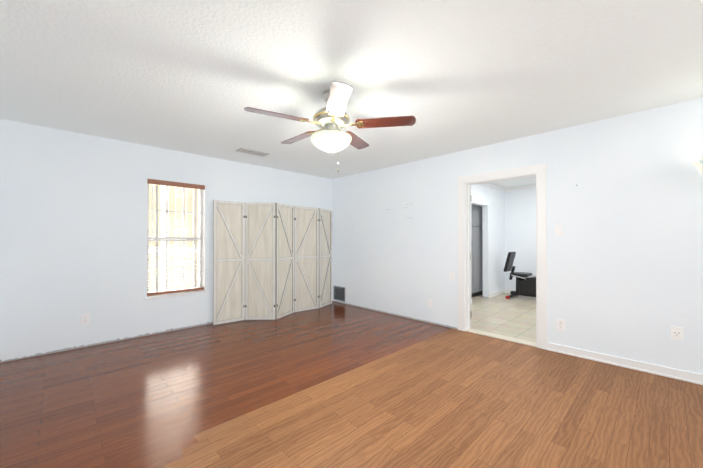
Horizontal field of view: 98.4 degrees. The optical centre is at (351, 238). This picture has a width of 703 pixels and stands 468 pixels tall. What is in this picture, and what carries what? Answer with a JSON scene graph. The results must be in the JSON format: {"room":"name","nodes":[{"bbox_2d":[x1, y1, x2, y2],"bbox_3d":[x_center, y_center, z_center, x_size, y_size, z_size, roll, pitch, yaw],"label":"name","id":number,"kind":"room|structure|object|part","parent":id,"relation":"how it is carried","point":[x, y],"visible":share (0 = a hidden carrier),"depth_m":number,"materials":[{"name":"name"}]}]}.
{"room":"empty living room","nodes":[
{"label":"empty living room","id":0,"kind":"room"},
{"bbox_2d":[0,119,332,362],"bbox_3d":[-2.048,0.031,4.562,4.500,2.440,0.160,0,0,-44],"label":"wall","id":1,"kind":"structure","parent":0,"point":[73,227],"depth_m":3.52,"materials":[{"name":"paint"}]},
{"bbox_2d":[81,314,89,324],"bbox_3d":[-3.047,0.926,3.478,0.072,0.117,0.009,0,0,-44],"label":"electrical outlet","id":2,"kind":"object","parent":1,"relation":"attached to","point":[85,318],"visible":1,"depth_m":3.48,"materials":[{"name":"white plastic"}]},
{"bbox_2d":[145,178,206,299],"bbox_3d":[-2.419,0.006,4.190,0.750,1.556,0.182,0,0,-44],"label":"window","id":3,"kind":"structure","parent":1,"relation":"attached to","point":[177,291],"depth_m":4.19,"materials":[{"name":"white"}]},
{"bbox_2d":[0,293,702,467],"bbox_3d":[1.431,1.276,3.497,8.280,0.060,6.513,0,0,-44],"label":"floor","id":4,"kind":"structure","parent":0,"point":[336,385],"depth_m":2.31,"materials":[{"name":"brown wood"}]},
{"bbox_2d":[213,200,331,324],"bbox_3d":[-1.075,0.347,4.972,2.178,1.788,0.370,0,0,-44],"label":"divider","id":5,"kind":"object","parent":4,"relation":"on","point":[272,261],"visible":1,"depth_m":4.64,"materials":[{"name":"beige wood"}]},
{"bbox_2d":[471,204,474,297],"bbox_3d":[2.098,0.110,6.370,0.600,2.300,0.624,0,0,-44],"label":"door frame","id":6,"kind":"structure","parent":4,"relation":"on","point":[472,206],"depth_m":6.39,"materials":[{"name":"white wood"}]},
{"bbox_2d":[475,205,482,295],"bbox_3d":[2.530,0.112,6.786,0.600,2.300,0.624,0,0,-44],"label":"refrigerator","id":7,"kind":"object","parent":4,"relation":"on","point":[477,254],"depth_m":6.59,"materials":[{"name":"grey metal"}]},
{"bbox_2d":[504,252,535,298],"bbox_3d":[3.867,0.615,6.059,0.590,1.286,1.476,0,0,-44],"label":"weight bench","id":8,"kind":"object","parent":4,"relation":"on","point":[525,284],"visible":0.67,"depth_m":6.28,"materials":[{"name":"black leather"}]},
{"bbox_2d":[0,0,702,186],"bbox_3d":[1.431,-1.244,3.510,8.280,0.100,6.513,0,0,-44],"label":"ceiling","id":9,"kind":"structure","parent":0,"point":[196,77],"depth_m":2.16,"materials":[{"name":"white paint"}]},
{"bbox_2d":[236,148,268,156],"bbox_3d":[-1.360,-1.185,4.186,0.400,0.012,0.180,0,0,-44],"label":"ceiling vent","id":10,"kind":"object","parent":9,"relation":"in","point":[252,152],"visible":1,"depth_m":4.17,"materials":[{"name":"white metal"}]},
{"bbox_2d":[244,81,415,171],"bbox_3d":[-0.206,-0.873,2.547,1.318,0.652,1.272,0,0,-44],"label":"ceiling fan","id":11,"kind":"object","parent":9,"relation":"hanging from","point":[331,119],"visible":1,"depth_m":2.41,"materials":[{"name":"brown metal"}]},
{"bbox_3d":[-0.168,-0.773,2.514,0.340,0.128,0.340,0,0,-44],"label":"lamp shade","id":12,"kind":"part","parent":11,"relation":"part of","materials":[{"name":"white glass"}]},
{"bbox_2d":[470,183,504,297],"bbox_3d":[2.343,0.038,5.971,3.540,2.440,0.120,0,0,-44],"label":"wall","id":13,"kind":"structure","parent":0,"point":[491,201],"depth_m":6.54,"materials":[{"name":"paint"}]},
{"bbox_2d":[479,182,507,191],"bbox_3d":[2.377,-1.135,5.859,3.425,0.106,0.106,0,0,-44],"label":"crown molding","id":14,"kind":"structure","parent":13,"relation":"attached to","point":[505,189],"depth_m":6.59,"materials":[{"name":"white"}]},
{"bbox_2d":[488,288,505,297],"bbox_3d":[3.225,1.211,6.722,0.920,0.100,0.014,0,0,-44],"label":"baseboard","id":15,"kind":"structure","parent":13,"relation":"attached to","point":[496,293],"depth_m":6.68,"materials":[{"name":"white wood"}]},
{"bbox_2d":[333,98,702,374],"bbox_3d":[1.819,0.028,3.878,0.120,2.440,6.513,0,0,-44],"label":"wall","id":16,"kind":"structure","parent":0,"point":[625,265],"depth_m":3.15,"materials":[{"name":"paint"}]},
{"bbox_2d":[333,286,344,301],"bbox_3d":[-0.240,1.073,5.913,0.015,0.270,0.330,0,0,-44],"label":"air vent","id":17,"kind":"object","parent":16,"relation":"in","point":[339,293],"visible":1,"depth_m":5.91,"materials":[{"name":"silver metal"}]},
{"bbox_2d":[427,299,431,306],"bbox_3d":[1.150,0.951,4.475,0.009,0.117,0.072,0,0,-44],"label":"electrical outlet","id":18,"kind":"object","parent":16,"relation":"attached to","point":[429,302],"visible":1,"depth_m":4.47,"materials":[{"name":"white plastic"}]},
{"bbox_2d":[449,272,453,280],"bbox_3d":[1.396,0.529,4.222,0.009,0.117,0.072,0,0,-44],"label":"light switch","id":19,"kind":"object","parent":16,"relation":"attached to","point":[451,276],"visible":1,"depth_m":4.22,"materials":[{"name":"white plastic"}]},
{"bbox_2d":[470,186,471,327],"bbox_3d":[1.676,0.256,4.616,0.689,1.970,0.594,0,0,-44],"label":"door","id":20,"kind":"structure","parent":16,"relation":"in","point":[470,260],"depth_m":4.19,"materials":[{"name":"white paint"}]},
{"bbox_3d":[1.644,0.249,4.180,0.038,1.690,0.012,0,0,-44],"label":"door hinge","id":21,"kind":"part","parent":20,"relation":"part of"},
{"bbox_2d":[466,328,535,346],"bbox_3d":[1.874,1.241,3.822,0.150,0.012,0.839,0,0,-44],"label":"door threshold sill","id":22,"kind":"structure","parent":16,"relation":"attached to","point":[507,338],"depth_m":3.78,"materials":[{"name":"beige wood"}]},
{"bbox_2d":[457,163,546,349],"bbox_3d":[1.871,0.202,3.824,0.156,2.090,1.055,0,0,-44],"label":"door frame","id":23,"kind":"structure","parent":16,"relation":"attached to","point":[538,171],"depth_m":3.67,"materials":[{"name":"white wood"}]},
{"bbox_2d":[555,225,562,235],"bbox_3d":[2.265,-0.085,3.321,0.013,0.117,0.072,0,0,-44],"label":"light switch","id":24,"kind":"object","parent":16,"relation":"attached to","point":[558,230],"visible":1,"depth_m":3.32,"materials":[{"name":"white plastic"}]},
{"bbox_2d":[557,319,564,330],"bbox_3d":[2.278,0.940,3.304,0.009,0.117,0.072,0,0,-44],"label":"electrical outlet","id":25,"kind":"object","parent":16,"relation":"attached to","point":[560,324],"visible":1,"depth_m":3.30,"materials":[{"name":"white plastic"}]},
{"bbox_2d":[547,342,702,384],"bbox_3d":[3.066,1.198,2.478,0.020,0.085,2.535,0,0,-44],"label":"baseboard","id":26,"kind":"structure","parent":16,"relation":"attached to","point":[691,377],"depth_m":2.89,"materials":[{"name":"white wood"}]},
{"bbox_2d":[671,326,682,340],"bbox_3d":[2.877,0.842,2.683,0.009,0.117,0.072,0,0,-44],"label":"electrical outlet","id":27,"kind":"object","parent":16,"relation":"attached to","point":[676,333],"visible":1,"depth_m":2.68,"materials":[{"name":"white plastic"}]},
{"bbox_2d":[692,157,702,174],"bbox_3d":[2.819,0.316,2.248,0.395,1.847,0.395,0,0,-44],"label":"wall sconce","id":28,"kind":"object","parent":16,"relation":"attached to","point":[698,165],"visible":1,"depth_m":2.33,"materials":[{"name":"white metal"}]},
{"bbox_2d":[505,188,535,289],"bbox_3d":[4.550,0.039,6.146,0.120,2.440,2.690,0,0,-44],"label":"wall","id":29,"kind":"structure","parent":0,"point":[520,223],"depth_m":6.83,"materials":[{"name":"paint"}]},
{"bbox_2d":[508,184,535,191],"bbox_3d":[4.469,-1.134,6.081,0.106,0.106,2.460,0,0,-44],"label":"crown molding","id":30,"kind":"structure","parent":29,"relation":"attached to","point":[517,188],"depth_m":6.76,"materials":[{"name":"white"}]},
{"label":"outside","id":31,"kind":"structure","parent":0,"visible":0},
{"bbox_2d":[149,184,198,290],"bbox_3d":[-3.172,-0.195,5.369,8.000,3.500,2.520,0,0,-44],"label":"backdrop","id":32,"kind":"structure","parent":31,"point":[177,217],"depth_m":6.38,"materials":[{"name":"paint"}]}
]}

